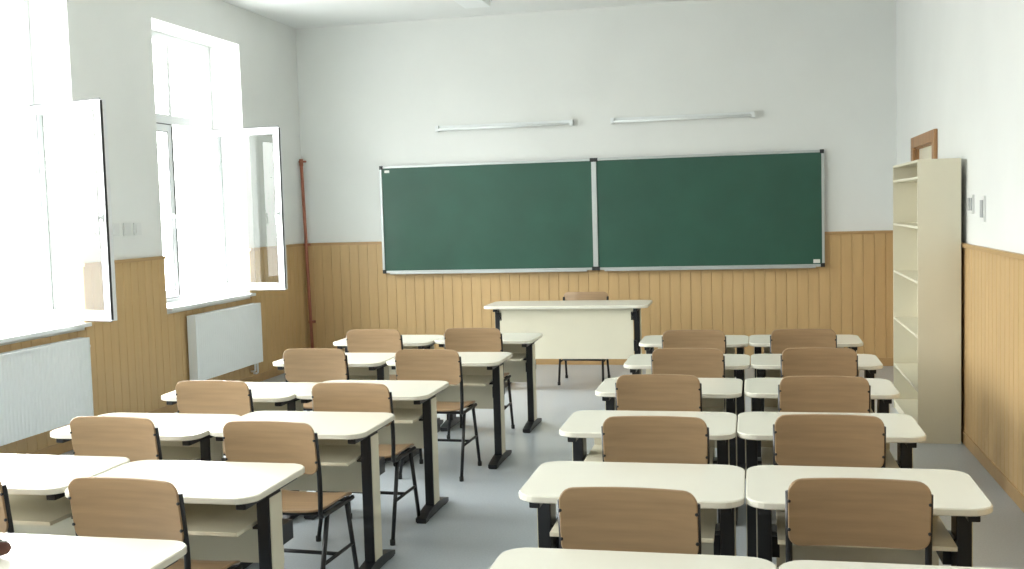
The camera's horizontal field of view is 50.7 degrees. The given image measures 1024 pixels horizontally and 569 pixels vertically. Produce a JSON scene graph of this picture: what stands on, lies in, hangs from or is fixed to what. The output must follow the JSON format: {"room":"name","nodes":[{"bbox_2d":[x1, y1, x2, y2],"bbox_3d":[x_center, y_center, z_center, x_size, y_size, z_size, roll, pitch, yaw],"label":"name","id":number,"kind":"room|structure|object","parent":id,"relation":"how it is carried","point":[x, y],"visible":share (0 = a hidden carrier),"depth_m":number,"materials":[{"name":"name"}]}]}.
{"room":"classroom","nodes":[
{"label":"classroom","id":0,"kind":"room"},
{"bbox_2d":[0,0,303,345],"bbox_3d":[-4.244,-0.534,6.328,0.484,4.009,13.753,-1,4,13],"label":"wall","id":1,"kind":"structure","parent":0,"point":[81,49],"depth_m":9.56,"materials":[{"name":"paint"}]},
{"bbox_2d":[0,0,46,330],"bbox_3d":[-4.047,-0.923,7.876,0.080,2.660,1.710,-1,4,13],"label":"frame","id":2,"kind":"object","parent":1,"relation":"attached to","point":[24,98],"visible":0.77,"depth_m":8.63,"materials":[{"name":"plastic"}]},
{"bbox_2d":[0,323,91,342],"bbox_3d":[-3.769,0.386,7.913,0.414,0.030,1.710,-1,4,13],"label":"window sill","id":3,"kind":"structure","parent":1,"relation":"attached to","point":[19,333],"depth_m":8.23,"materials":[{"name":"white plastic"}]},
{"bbox_2d":[0,337,93,445],"bbox_3d":[-3.563,0.858,7.858,0.109,0.766,1.636,-1,4,13],"label":"radiator","id":4,"kind":"object","parent":1,"relation":"attached to","point":[44,387],"visible":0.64,"depth_m":8.03,"materials":[{"name":"white metal"}]},
{"bbox_2d":[29,98,116,321],"bbox_3d":[-3.458,-0.568,8.458,0.813,1.712,0.113,1,5,29],"label":"casement","id":5,"kind":"object","parent":1,"relation":"attached to","point":[104,227],"visible":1,"depth_m":8.41,"materials":[{"name":"plastic"}]},
{"bbox_2d":[123,223,131,235],"bbox_3d":[-3.316,-0.476,9.313,0.020,0.110,0.110,-1,4,13],"label":"light switch","id":6,"kind":"object","parent":1,"relation":"attached to","point":[127,231],"visible":1,"depth_m":9.29,"materials":[{"name":"plastic"}]},
{"bbox_2d":[133,223,141,234],"bbox_3d":[-3.281,-0.488,9.469,0.020,0.110,0.110,-1,4,13],"label":"light switch","id":7,"kind":"object","parent":1,"relation":"attached to","point":[137,230],"visible":1,"depth_m":9.45,"materials":[{"name":"plastic"}]},
{"bbox_2d":[0,246,308,453],"bbox_3d":[-3.969,0.706,6.345,0.014,1.339,13.723,-1,4,13],"label":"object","id":8,"kind":"structure","parent":1,"relation":"attached to","point":[137,358],"depth_m":9.63,"materials":[{"name":"laminate"}]},
{"bbox_2d":[28,368,284,454],"bbox_3d":[-3.945,1.418,6.393,0.022,0.090,13.723,-1,4,13],"label":"baseboard","id":9,"kind":"structure","parent":1,"relation":"attached to","point":[59,448],"depth_m":9.80,"materials":[{"name":"brown wood"}]},
{"bbox_2d":[156,122,179,298],"bbox_3d":[-3.441,-0.700,10.359,0.113,1.712,0.813,-1,4,13],"label":"casement","id":10,"kind":"object","parent":1,"relation":"attached to","point":[172,220],"visible":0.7,"depth_m":10.69,"materials":[{"name":"plastic"}]},
{"bbox_2d":[152,30,220,301],"bbox_3d":[-3.406,-1.139,10.748,0.080,2.660,1.710,-1,4,13],"label":"frame","id":11,"kind":"object","parent":1,"relation":"attached to","point":[164,40],"visible":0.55,"depth_m":11.42,"materials":[{"name":"plastic"}]},
{"bbox_2d":[81,243,303,266],"bbox_3d":[-3.981,0.023,6.296,0.030,0.030,13.723,-1,4,13],"label":"trim","id":12,"kind":"structure","parent":1,"relation":"attached to","point":[301,244],"depth_m":9.58,"materials":[{"name":"wood"}]},
{"bbox_2d":[167,293,255,310],"bbox_3d":[-3.128,0.169,10.784,0.414,0.030,1.710,-1,4,13],"label":"window sill","id":13,"kind":"structure","parent":1,"relation":"attached to","point":[216,298],"depth_m":10.76,"materials":[{"name":"white plastic"}]},
{"bbox_2d":[187,303,262,380],"bbox_3d":[-2.877,0.626,10.934,0.109,0.766,1.436,-1,4,13],"label":"radiator","id":14,"kind":"object","parent":1,"relation":"attached to","point":[226,340],"visible":0.98,"depth_m":10.78,"materials":[{"name":"white metal"}]},
{"bbox_2d":[211,126,287,290],"bbox_3d":[-2.782,-0.790,11.399,0.813,1.712,0.113,0,4,18],"label":"casement","id":15,"kind":"object","parent":1,"relation":"attached to","point":[275,131],"visible":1,"depth_m":11.39,"materials":[{"name":"plastic"}]},
{"bbox_2d":[222,0,703,28],"bbox_3d":[-0.902,-2.650,5.423,7.453,0.150,14.153,-1,4,13],"label":"ceiling","id":16,"kind":"structure","parent":0,"point":[296,14],"depth_m":11.82,"materials":[{"name":"paint"}]},
{"bbox_2d":[454,0,491,8],"bbox_3d":[-0.492,-2.910,10.770,0.300,0.089,1.280,-1,4,13],"label":"ceiling lamp","id":17,"kind":"object","parent":16,"relation":"attached to","point":[466,4],"depth_m":11.16,"materials":[{"name":"white plastic"}]},
{"bbox_2d":[60,365,1023,568],"bbox_3d":[-0.786,1.472,5.707,7.453,0.100,14.153,-1,4,13],"label":"floor","id":18,"kind":"structure","parent":0,"point":[484,517],"depth_m":6.70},
{"bbox_2d":[0,481,13,532],"bbox_3d":[-2.035,1.117,4.258,0.467,0.879,0.489,-1,4,13],"label":"chair","id":19,"kind":"object","parent":18,"relation":"on","point":[6,522],"visible":0.2,"depth_m":3.99,"materials":[{"name":"brown wood"}]},
{"bbox_2d":[0,454,129,535],"bbox_3d":[-2.100,1.159,4.604,0.820,0.750,0.560,-1,4,13],"label":"school desk","id":20,"kind":"object","parent":18,"relation":"on","point":[37,485],"visible":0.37,"depth_m":4.57,"materials":[{"name":"beige laminate"}]},
{"bbox_2d":[6,494,75,535],"bbox_3d":[-2.102,1.002,4.606,0.600,0.383,0.406,-1,4,13],"label":"tray","id":21,"kind":"object","parent":20,"relation":"on","point":[31,514],"depth_m":4.62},
{"bbox_2d":[0,533,186,568],"bbox_3d":[-1.471,1.229,3.339,0.820,0.750,0.560,-1,4,12],"label":"school desk","id":22,"kind":"object","parent":18,"relation":"on","point":[28,551],"visible":0.98,"depth_m":3.40,"materials":[{"name":"beige laminate"}]},
{"bbox_2d":[0,539,10,555],"bbox_3d":[-1.678,0.826,3.375,0.220,0.055,0.065,-2,4,-2],"label":"pencil case","id":23,"kind":"object","parent":22,"relation":"on","point":[5,547],"visible":1,"depth_m":3.37,"materials":[{"name":"brown leather"}]},
{"bbox_2d":[70,416,162,461],"bbox_3d":[-1.801,1.040,5.278,0.467,0.879,0.489,-1,4,14],"label":"chair","id":24,"kind":"object","parent":18,"relation":"on","point":[133,438],"visible":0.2,"depth_m":5.06,"materials":[{"name":"brown wood"}]},
{"bbox_2d":[50,413,239,461],"bbox_3d":[-1.856,1.086,5.561,0.820,0.750,0.560,-1,4,12],"label":"school desk","id":25,"kind":"object","parent":18,"relation":"on","point":[183,436],"visible":0.28,"depth_m":5.48,"materials":[{"name":"beige laminate"}]},
{"bbox_2d":[160,441,223,460],"bbox_3d":[-1.857,0.929,5.563,0.600,0.383,0.406,-1,4,12],"label":"tray","id":26,"kind":"object","parent":25,"relation":"on","point":[171,450],"depth_m":5.60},
{"bbox_2d":[68,477,242,568],"bbox_3d":[-1.308,1.110,4.064,0.467,0.879,0.489,0,4,16],"label":"chair","id":27,"kind":"object","parent":18,"relation":"on","point":[112,507],"visible":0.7,"depth_m":3.86,"materials":[{"name":"brown wood"}]},
{"bbox_2d":[65,460,304,568],"bbox_3d":[-1.294,1.152,4.382,0.820,0.750,0.560,-1,4,13],"label":"school desk","id":28,"kind":"object","parent":18,"relation":"on","point":[233,510],"visible":0.62,"depth_m":4.35,"materials":[{"name":"beige laminate"}]},
{"bbox_2d":[181,489,284,562],"bbox_3d":[-1.296,0.995,4.384,0.600,0.383,0.406,-1,4,13],"label":"tray","id":29,"kind":"object","parent":28,"relation":"on","point":[216,532],"depth_m":4.50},
{"bbox_2d":[175,380,253,455],"bbox_3d":[-1.627,0.963,6.313,0.467,0.879,0.489,-1,4,13],"label":"chair","id":30,"kind":"object","parent":18,"relation":"on","point":[195,396],"visible":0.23,"depth_m":6.10,"materials":[{"name":"brown wood"}]},
{"bbox_2d":[161,382,316,518],"bbox_3d":[-1.630,1.010,6.573,0.820,0.750,0.560,-1,4,12],"label":"school desk","id":31,"kind":"object","parent":18,"relation":"on","point":[267,396],"visible":0.26,"depth_m":6.46,"materials":[{"name":"beige laminate"}]},
{"bbox_2d":[253,402,286,411],"bbox_3d":[-1.631,0.853,6.575,0.600,0.383,0.406,-1,4,12],"label":"tray","id":32,"kind":"object","parent":31,"relation":"on","point":[258,406],"depth_m":6.72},
{"bbox_2d":[222,421,358,568],"bbox_3d":[-1.017,1.033,5.051,0.467,0.879,0.489,-1,4,15],"label":"chair","id":33,"kind":"object","parent":18,"relation":"on","point":[244,441],"visible":0.69,"depth_m":4.86,"materials":[{"name":"brown wood"}]},
{"bbox_2d":[209,411,394,568],"bbox_3d":[-1.042,1.069,5.491,0.820,0.750,0.560,-1,4,13],"label":"school desk","id":34,"kind":"object","parent":18,"relation":"on","point":[350,460],"visible":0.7,"depth_m":5.44,"materials":[{"name":"beige laminate"}]},
{"bbox_2d":[281,439,361,491],"bbox_3d":[-1.043,0.911,5.493,0.600,0.383,0.406,-1,4,13],"label":"tray","id":35,"kind":"object","parent":34,"relation":"on","point":[341,461],"depth_m":5.65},
{"bbox_2d":[298,159,315,347],"bbox_3d":[-2.448,-0.264,12.941,0.100,2.460,0.098,-1,4,13],"label":"riser pipe","id":36,"kind":"object","parent":18,"relation":"on","point":[300,161],"visible":0.91,"depth_m":12.89,"materials":[{"name":"brown metal"}]},
{"bbox_2d":[283,348,348,410],"bbox_3d":[-1.302,0.862,7.650,0.467,0.879,0.489,-1,4,11],"label":"chair","id":37,"kind":"object","parent":18,"relation":"on","point":[302,364],"visible":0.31,"depth_m":7.44,"materials":[{"name":"brown wood"}]},
{"bbox_2d":[273,353,395,462],"bbox_3d":[-1.262,0.908,7.901,0.820,0.750,0.560,-1,4,13],"label":"school desk","id":38,"kind":"object","parent":18,"relation":"on","point":[361,366],"visible":0.2,"depth_m":7.81,"materials":[{"name":"beige laminate"}]},
{"bbox_2d":[310,367,376,382],"bbox_3d":[-1.263,0.751,7.903,0.600,0.383,0.406,-1,4,13],"label":"tray","id":39,"kind":"object","parent":38,"relation":"on","point":[355,373],"depth_m":8.03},
{"bbox_2d":[311,383,420,545],"bbox_3d":[-0.810,0.956,6.089,0.467,0.879,0.489,-1,4,14],"label":"chair","id":40,"kind":"object","parent":18,"relation":"on","point":[326,397],"visible":0.55,"depth_m":5.89,"materials":[{"name":"brown wood"}]},
{"bbox_2d":[296,380,448,523],"bbox_3d":[-0.820,0.992,6.504,0.820,0.750,0.560,-1,4,12],"label":"school desk","id":41,"kind":"object","parent":18,"relation":"on","point":[416,421],"visible":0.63,"depth_m":6.41,"materials":[{"name":"beige laminate"}]},
{"bbox_2d":[378,400,423,447],"bbox_3d":[-0.822,0.835,6.506,0.600,0.383,0.406,-1,4,12],"label":"tray","id":42,"kind":"object","parent":41,"relation":"on","point":[409,417],"depth_m":6.65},
{"bbox_2d":[346,329,402,379],"bbox_3d":[-1.036,0.776,8.776,0.467,0.879,0.489,-1,4,13],"label":"chair","id":43,"kind":"object","parent":18,"relation":"on","point":[358,340],"visible":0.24,"depth_m":8.56,"materials":[{"name":"brown wood"}]},
{"bbox_2d":[333,335,443,424],"bbox_3d":[-1.011,0.825,9.000,0.820,0.750,0.560,-1,4,13],"label":"school desk","id":44,"kind":"object","parent":18,"relation":"on","point":[409,341],"visible":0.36,"depth_m":8.88,"materials":[{"name":"beige laminate"}]},
{"bbox_2d":[389,346,417,374],"bbox_3d":[-1.013,0.668,9.002,0.600,0.383,0.406,-1,4,13],"label":"tray","id":45,"kind":"object","parent":44,"relation":"on","point":[392,372],"depth_m":9.15,"materials":[{"name":"brown wood"}]},
{"bbox_2d":[394,349,481,481],"bbox_3d":[-0.501,0.855,7.430,0.467,0.879,0.489,-1,4,14],"label":"chair","id":46,"kind":"object","parent":18,"relation":"on","point":[410,364],"visible":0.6,"depth_m":7.23,"materials":[{"name":"brown wood"}]},
{"bbox_2d":[386,352,511,468],"bbox_3d":[-0.431,0.894,7.766,0.820,0.750,0.560,-1,4,12],"label":"school desk","id":47,"kind":"object","parent":18,"relation":"on","point":[482,372],"visible":0.58,"depth_m":7.70,"materials":[{"name":"beige laminate"}]},
{"bbox_2d":[436,366,492,408],"bbox_3d":[-0.433,0.737,7.768,0.600,0.383,0.406,-1,4,12],"label":"tray","id":48,"kind":"object","parent":47,"relation":"on","point":[477,381],"depth_m":7.92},
{"bbox_2d":[444,328,514,438],"bbox_3d":[-0.256,0.762,8.673,0.467,0.879,0.489,-1,4,11],"label":"chair","id":49,"kind":"object","parent":18,"relation":"on","point":[457,339],"visible":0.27,"depth_m":8.46,"materials":[{"name":"brown wood"}]},
{"bbox_2d":[434,333,542,432],"bbox_3d":[-0.178,0.805,8.946,0.820,0.750,0.560,-1,4,13],"label":"school desk","id":50,"kind":"object","parent":18,"relation":"on","point":[521,366],"visible":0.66,"depth_m":8.85,"materials":[{"name":"beige laminate"}]},
{"bbox_2d":[503,344,526,381],"bbox_3d":[-0.180,0.648,8.948,0.600,0.383,0.406,-1,4,13],"label":"tray","id":51,"kind":"object","parent":50,"relation":"on","point":[516,365],"depth_m":9.08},
{"bbox_2d":[484,300,652,387],"bbox_3d":[0.574,0.609,10.757,1.620,0.850,0.620,-1,4,13],"label":"desk","id":52,"kind":"object","parent":18,"relation":"on","point":[570,329],"visible":0.72,"depth_m":10.53,"materials":[{"name":"beige laminate"}]},
{"bbox_2d":[558,292,610,384],"bbox_3d":[0.734,0.548,11.108,0.485,0.914,0.509,-1,4,13],"label":"chair","id":53,"kind":"object","parent":18,"relation":"on","point":[568,295],"visible":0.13,"depth_m":11.26,"materials":[{"name":"brown wood"}]},
{"bbox_2d":[557,487,701,554],"bbox_3d":[0.433,1.083,3.746,0.467,0.879,0.489,-1,4,13],"label":"chair","id":54,"kind":"object","parent":18,"relation":"on","point":[631,519],"visible":0.84,"depth_m":3.53,"materials":[{"name":"brown wood"}]},
{"bbox_2d":[519,461,744,555],"bbox_3d":[0.479,1.119,4.149,0.820,0.750,0.560,-1,4,13],"label":"school desk","id":55,"kind":"object","parent":18,"relation":"on","point":[714,487],"visible":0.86,"depth_m":4.12,"materials":[{"name":"beige laminate"}]},
{"bbox_2d":[550,508,716,554],"bbox_3d":[0.478,0.962,4.150,0.600,0.383,0.406,-1,4,13],"label":"tray","id":56,"kind":"object","parent":55,"relation":"on","point":[708,516],"depth_m":4.14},
{"bbox_2d":[489,547,776,568],"bbox_3d":[0.328,1.201,3.017,0.820,0.750,0.560,-1,4,13],"label":"school desk","id":57,"kind":"object","parent":18,"relation":"on","point":[527,557],"visible":1,"depth_m":3.18,"materials":[{"name":"beige laminate"}]},
{"bbox_2d":[559,410,736,522],"bbox_3d":[0.677,1.037,5.249,0.820,0.750,0.560,-1,4,12],"label":"school desk","id":58,"kind":"object","parent":18,"relation":"on","point":[581,425],"visible":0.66,"depth_m":5.24,"materials":[{"name":"beige laminate"}]},
{"bbox_2d":[584,438,714,463],"bbox_3d":[0.675,0.880,5.251,0.600,0.383,0.406,-1,4,12],"label":"tray","id":59,"kind":"object","parent":58,"relation":"on","point":[595,455],"depth_m":5.30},
{"bbox_2d":[601,416,709,463],"bbox_3d":[0.672,0.995,4.929,0.467,0.879,0.489,-1,4,11],"label":"chair","id":60,"kind":"object","parent":18,"relation":"on","point":[636,439],"visible":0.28,"depth_m":4.71,"materials":[{"name":"brown wood"}]},
{"bbox_2d":[615,374,701,411],"bbox_3d":[0.846,0.910,6.086,0.467,0.879,0.489,-1,4,12],"label":"chair","id":61,"kind":"object","parent":18,"relation":"on","point":[634,392],"visible":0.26,"depth_m":5.87,"materials":[{"name":"brown wood"}]},
{"bbox_2d":[595,377,742,525],"bbox_3d":[0.928,0.958,6.296,0.820,0.750,0.560,-1,4,13],"label":"school desk","id":62,"kind":"object","parent":18,"relation":"on","point":[714,390],"visible":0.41,"depth_m":6.17,"materials":[{"name":"beige laminate"}]},
{"bbox_2d":[702,398,723,447],"bbox_3d":[0.927,0.801,6.298,0.600,0.383,0.406,-1,4,13],"label":"tray","id":63,"kind":"object","parent":62,"relation":"on","point":[708,404],"depth_m":6.40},
{"bbox_2d":[624,354,749,477],"bbox_3d":[1.195,0.880,7.310,0.820,0.750,0.560,-1,4,13],"label":"school desk","id":64,"kind":"object","parent":18,"relation":"on","point":[635,363],"visible":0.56,"depth_m":7.18,"materials":[{"name":"beige laminate"}]},
{"bbox_2d":[651,348,725,411],"bbox_3d":[1.177,0.829,7.125,0.467,0.879,0.489,-1,4,13],"label":"chair","id":65,"kind":"object","parent":18,"relation":"on","point":[698,362],"visible":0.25,"depth_m":6.90,"materials":[{"name":"brown wood"}]},
{"bbox_2d":[639,335,748,377],"bbox_3d":[1.425,0.799,8.393,0.820,0.750,0.560,-1,4,13],"label":"school desk","id":66,"kind":"object","parent":18,"relation":"on","point":[649,342],"visible":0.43,"depth_m":8.28,"materials":[{"name":"beige laminate"}]},
{"bbox_2d":[658,347,734,377],"bbox_3d":[1.423,0.642,8.395,0.600,0.383,0.406,-1,4,13],"label":"tray","id":67,"kind":"object","parent":66,"relation":"on","point":[730,350],"depth_m":8.49,"materials":[{"name":"brown wood"}]},
{"bbox_2d":[662,330,726,353],"bbox_3d":[1.384,0.754,8.121,0.467,0.879,0.489,-1,4,13],"label":"chair","id":68,"kind":"object","parent":18,"relation":"on","point":[716,339],"visible":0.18,"depth_m":7.90,"materials":[{"name":"brown wood"}]},
{"bbox_2d":[770,329,836,353],"bbox_3d":[2.145,0.742,7.992,0.467,0.879,0.489,-1,4,11],"label":"chair","id":69,"kind":"object","parent":18,"relation":"on","point":[780,339],"visible":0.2,"depth_m":7.77,"materials":[{"name":"brown wood"}]},
{"bbox_2d":[749,335,862,377],"bbox_3d":[2.232,0.787,8.232,0.820,0.750,0.560,-1,4,13],"label":"school desk","id":70,"kind":"object","parent":18,"relation":"on","point":[757,341],"visible":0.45,"depth_m":8.12,"materials":[{"name":"beige laminate"}]},
{"bbox_2d":[764,347,843,377],"bbox_3d":[2.231,0.630,8.234,0.600,0.383,0.406,-1,4,13],"label":"tray","id":71,"kind":"object","parent":70,"relation":"on","point":[766,349],"depth_m":8.45,"materials":[{"name":"brown wood"}]},
{"bbox_2d":[751,354,882,412],"bbox_3d":[2.005,0.869,7.149,0.820,0.750,0.560,-1,4,13],"label":"school desk","id":72,"kind":"object","parent":18,"relation":"on","point":[869,363],"visible":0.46,"depth_m":7.05,"materials":[{"name":"beige laminate"}]},
{"bbox_2d":[767,369,858,377],"bbox_3d":[2.003,0.712,7.151,0.600,0.383,0.406,-1,4,13],"label":"tray","id":73,"kind":"object","parent":72,"relation":"on","point":[772,373],"depth_m":7.37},
{"bbox_2d":[780,348,857,377],"bbox_3d":[1.976,0.817,6.967,0.467,0.879,0.489,-1,4,14],"label":"chair","id":74,"kind":"object","parent":18,"relation":"on","point":[794,361],"visible":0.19,"depth_m":6.75,"materials":[{"name":"brown wood"}]},
{"bbox_2d":[744,378,899,456],"bbox_3d":[1.745,0.946,6.134,0.820,0.750,0.560,-1,4,13],"label":"school desk","id":75,"kind":"object","parent":18,"relation":"on","point":[884,391],"visible":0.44,"depth_m":6.07,"materials":[{"name":"beige laminate"}]},
{"bbox_2d":[764,398,873,412],"bbox_3d":[1.744,0.789,6.136,0.600,0.383,0.406,-1,4,13],"label":"tray","id":76,"kind":"object","parent":75,"relation":"on","point":[770,404],"depth_m":6.35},
{"bbox_2d":[778,376,870,412],"bbox_3d":[1.687,0.901,5.877,0.467,0.879,0.489,-1,4,13],"label":"chair","id":77,"kind":"object","parent":18,"relation":"on","point":[832,394],"visible":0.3,"depth_m":5.66,"materials":[{"name":"brown wood"}]},
{"bbox_2d":[773,414,885,467],"bbox_3d":[1.417,0.979,4.854,0.467,0.879,0.489,-1,4,14],"label":"chair","id":78,"kind":"object","parent":18,"relation":"on","point":[830,440],"visible":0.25,"depth_m":4.64,"materials":[{"name":"brown wood"}]},
{"bbox_2d":[737,412,925,557],"bbox_3d":[1.486,1.026,5.088,0.820,0.750,0.560,-1,4,12],"label":"school desk","id":79,"kind":"object","parent":18,"relation":"on","point":[903,430],"visible":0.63,"depth_m":5.08,"materials":[{"name":"beige laminate"}]},
{"bbox_2d":[761,440,898,467],"bbox_3d":[1.485,0.869,5.090,0.600,0.383,0.406,-1,4,12],"label":"tray","id":80,"kind":"object","parent":79,"relation":"on","point":[766,446],"depth_m":5.09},
{"bbox_2d":[785,478,933,564],"bbox_3d":[1.192,1.059,3.780,0.467,0.879,0.489,-1,4,12],"label":"chair","id":81,"kind":"object","parent":18,"relation":"on","point":[865,512],"visible":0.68,"depth_m":3.56,"materials":[{"name":"brown wood"}]},
{"bbox_2d":[746,465,992,568],"bbox_3d":[1.287,1.108,3.978,0.820,0.750,0.560,-1,4,13],"label":"school desk","id":82,"kind":"object","parent":18,"relation":"on","point":[957,495],"visible":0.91,"depth_m":3.99,"materials":[{"name":"beige laminate"}]},
{"bbox_2d":[776,510,957,568],"bbox_3d":[1.285,0.951,3.980,0.600,0.383,0.406,-1,4,13],"label":"tray","id":83,"kind":"object","parent":82,"relation":"on","point":[944,543],"depth_m":4.13,"materials":[{"name":"beige wood"}]},
{"bbox_2d":[778,560,1006,568],"bbox_3d":[1.127,1.192,2.828,0.820,0.750,0.560,-1,4,13],"label":"school desk","id":84,"kind":"object","parent":18,"relation":"on","point":[798,564],"visible":1,"depth_m":3.08,"materials":[{"name":"beige laminate"}]},
{"bbox_2d":[893,158,960,443],"bbox_3d":[3.248,0.078,8.507,0.295,2.070,1.420,-1,4,13],"label":"bookshelf","id":85,"kind":"object","parent":18,"relation":"on","point":[926,192],"visible":0.97,"depth_m":7.85,"materials":[{"name":"beige laminate"}]},
{"bbox_2d":[296,0,896,242],"bbox_3d":[0.672,-1.088,12.356,7.453,4.009,0.200,-1,4,13],"label":"wall","id":86,"kind":"structure","parent":0,"point":[813,74],"depth_m":12.08,"materials":[{"name":"paint"}]},
{"bbox_2d":[435,120,573,131],"bbox_3d":[-0.096,-1.810,12.329,1.610,0.065,0.076,-1,4,13],"label":"lamp","id":87,"kind":"object","parent":86,"relation":"attached to","point":[560,122],"visible":1,"depth_m":12.30,"materials":[{"name":"white plastic"}]},
{"bbox_2d":[305,233,893,357],"bbox_3d":[0.822,0.160,12.307,6.769,1.339,0.014,-1,4,13],"label":"wainscoting","id":88,"kind":"structure","parent":86,"relation":"attached to","point":[852,294],"depth_m":12.12,"materials":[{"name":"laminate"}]},
{"bbox_2d":[308,230,892,245],"bbox_3d":[0.801,-0.522,12.252,6.769,0.030,0.030,-1,4,13],"label":"trim","id":89,"kind":"structure","parent":86,"relation":"attached to","point":[882,231],"depth_m":11.65,"materials":[{"name":"brown wood"}]},
{"bbox_2d":[379,149,824,273],"bbox_3d":[0.911,-0.786,12.171,5.024,1.272,0.099,-1,4,13],"label":"chalkboard","id":90,"kind":"object","parent":86,"relation":"attached to","point":[747,210],"visible":1,"depth_m":12.13,"materials":[{"name":"ceramic"}]},
{"bbox_2d":[390,266,815,273],"bbox_3d":[0.923,-0.158,12.191,4.824,0.016,0.050,-1,4,13],"label":"chalk tray","id":91,"kind":"object","parent":90,"relation":"on","point":[541,268],"depth_m":12.27,"materials":[{"name":"metal"}]},
{"bbox_2d":[610,111,754,123],"bbox_3d":[1.870,-1.834,11.888,1.570,0.065,0.076,-1,4,13],"label":"lamp","id":92,"kind":"object","parent":86,"relation":"attached to","point":[751,114],"visible":1,"depth_m":11.87,"materials":[{"name":"white plastic"}]},
{"bbox_2d":[535,357,893,365],"bbox_3d":[0.841,0.872,12.352,6.769,0.090,0.022,-1,4,13],"label":"baseboard","id":93,"kind":"structure","parent":86,"relation":"attached to","point":[885,361],"depth_m":12.33,"materials":[{"name":"brown wood"}]},
{"bbox_2d":[896,0,1023,253],"bbox_3d":[2.695,-0.621,4.773,0.200,4.009,13.753,-1,4,13],"label":"wall","id":94,"kind":"structure","parent":0,"point":[960,63],"depth_m":7.48,"materials":[{"name":"paint"}]},
{"bbox_2d":[911,129,937,160],"bbox_3d":[3.724,-0.159,9.636,0.130,2.360,1.360,-1,4,13],"label":"door frame","id":95,"kind":"structure","parent":94,"relation":"attached to","point":[929,138],"depth_m":9.40,"materials":[{"name":"brown wood"}]},
{"bbox_2d":[919,145,931,158],"bbox_3d":[3.737,-0.107,9.637,0.055,2.245,1.100,-1,4,13],"label":"leaf","id":96,"kind":"object","parent":94,"relation":"attached to","point":[926,152],"visible":0.08,"depth_m":9.71,"materials":[{"name":"beige"}]},
{"bbox_2d":[967,195,973,213],"bbox_3d":[3.204,-0.561,7.544,0.020,0.130,0.160,-1,4,13],"label":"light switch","id":97,"kind":"object","parent":94,"relation":"attached to","point":[970,200],"visible":1,"depth_m":7.50,"materials":[{"name":"plastic"}]},
{"bbox_2d":[980,196,985,221],"bbox_3d":[3.118,-0.502,7.157,0.020,0.170,0.120,-1,4,13],"label":"light switch","id":98,"kind":"object","parent":94,"relation":"attached to","point":[982,198],"visible":1,"depth_m":7.11,"materials":[{"name":"plastic"}]},
{"bbox_2d":[961,247,1023,495],"bbox_3d":[2.622,0.623,4.867,0.014,1.339,13.723,-1,4,13],"label":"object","id":99,"kind":"structure","parent":94,"relation":"attached to","point":[992,285],"depth_m":6.83,"materials":[{"name":"laminate"}]},
{"bbox_2d":[961,428,1023,512],"bbox_3d":[2.638,1.336,4.918,0.022,0.090,13.723,-1,4,13],"label":"baseboard","id":100,"kind":"structure","parent":94,"relation":"attached to","point":[993,470],"depth_m":6.84,"materials":[{"name":"brown wood"}]},
{"bbox_2d":[961,242,1023,259],"bbox_3d":[2.595,-0.059,4.822,0.030,0.030,13.723,-1,4,13],"label":"trim","id":101,"kind":"structure","parent":94,"relation":"attached to","point":[1014,255],"depth_m":6.73,"materials":[{"name":"brown wood"}]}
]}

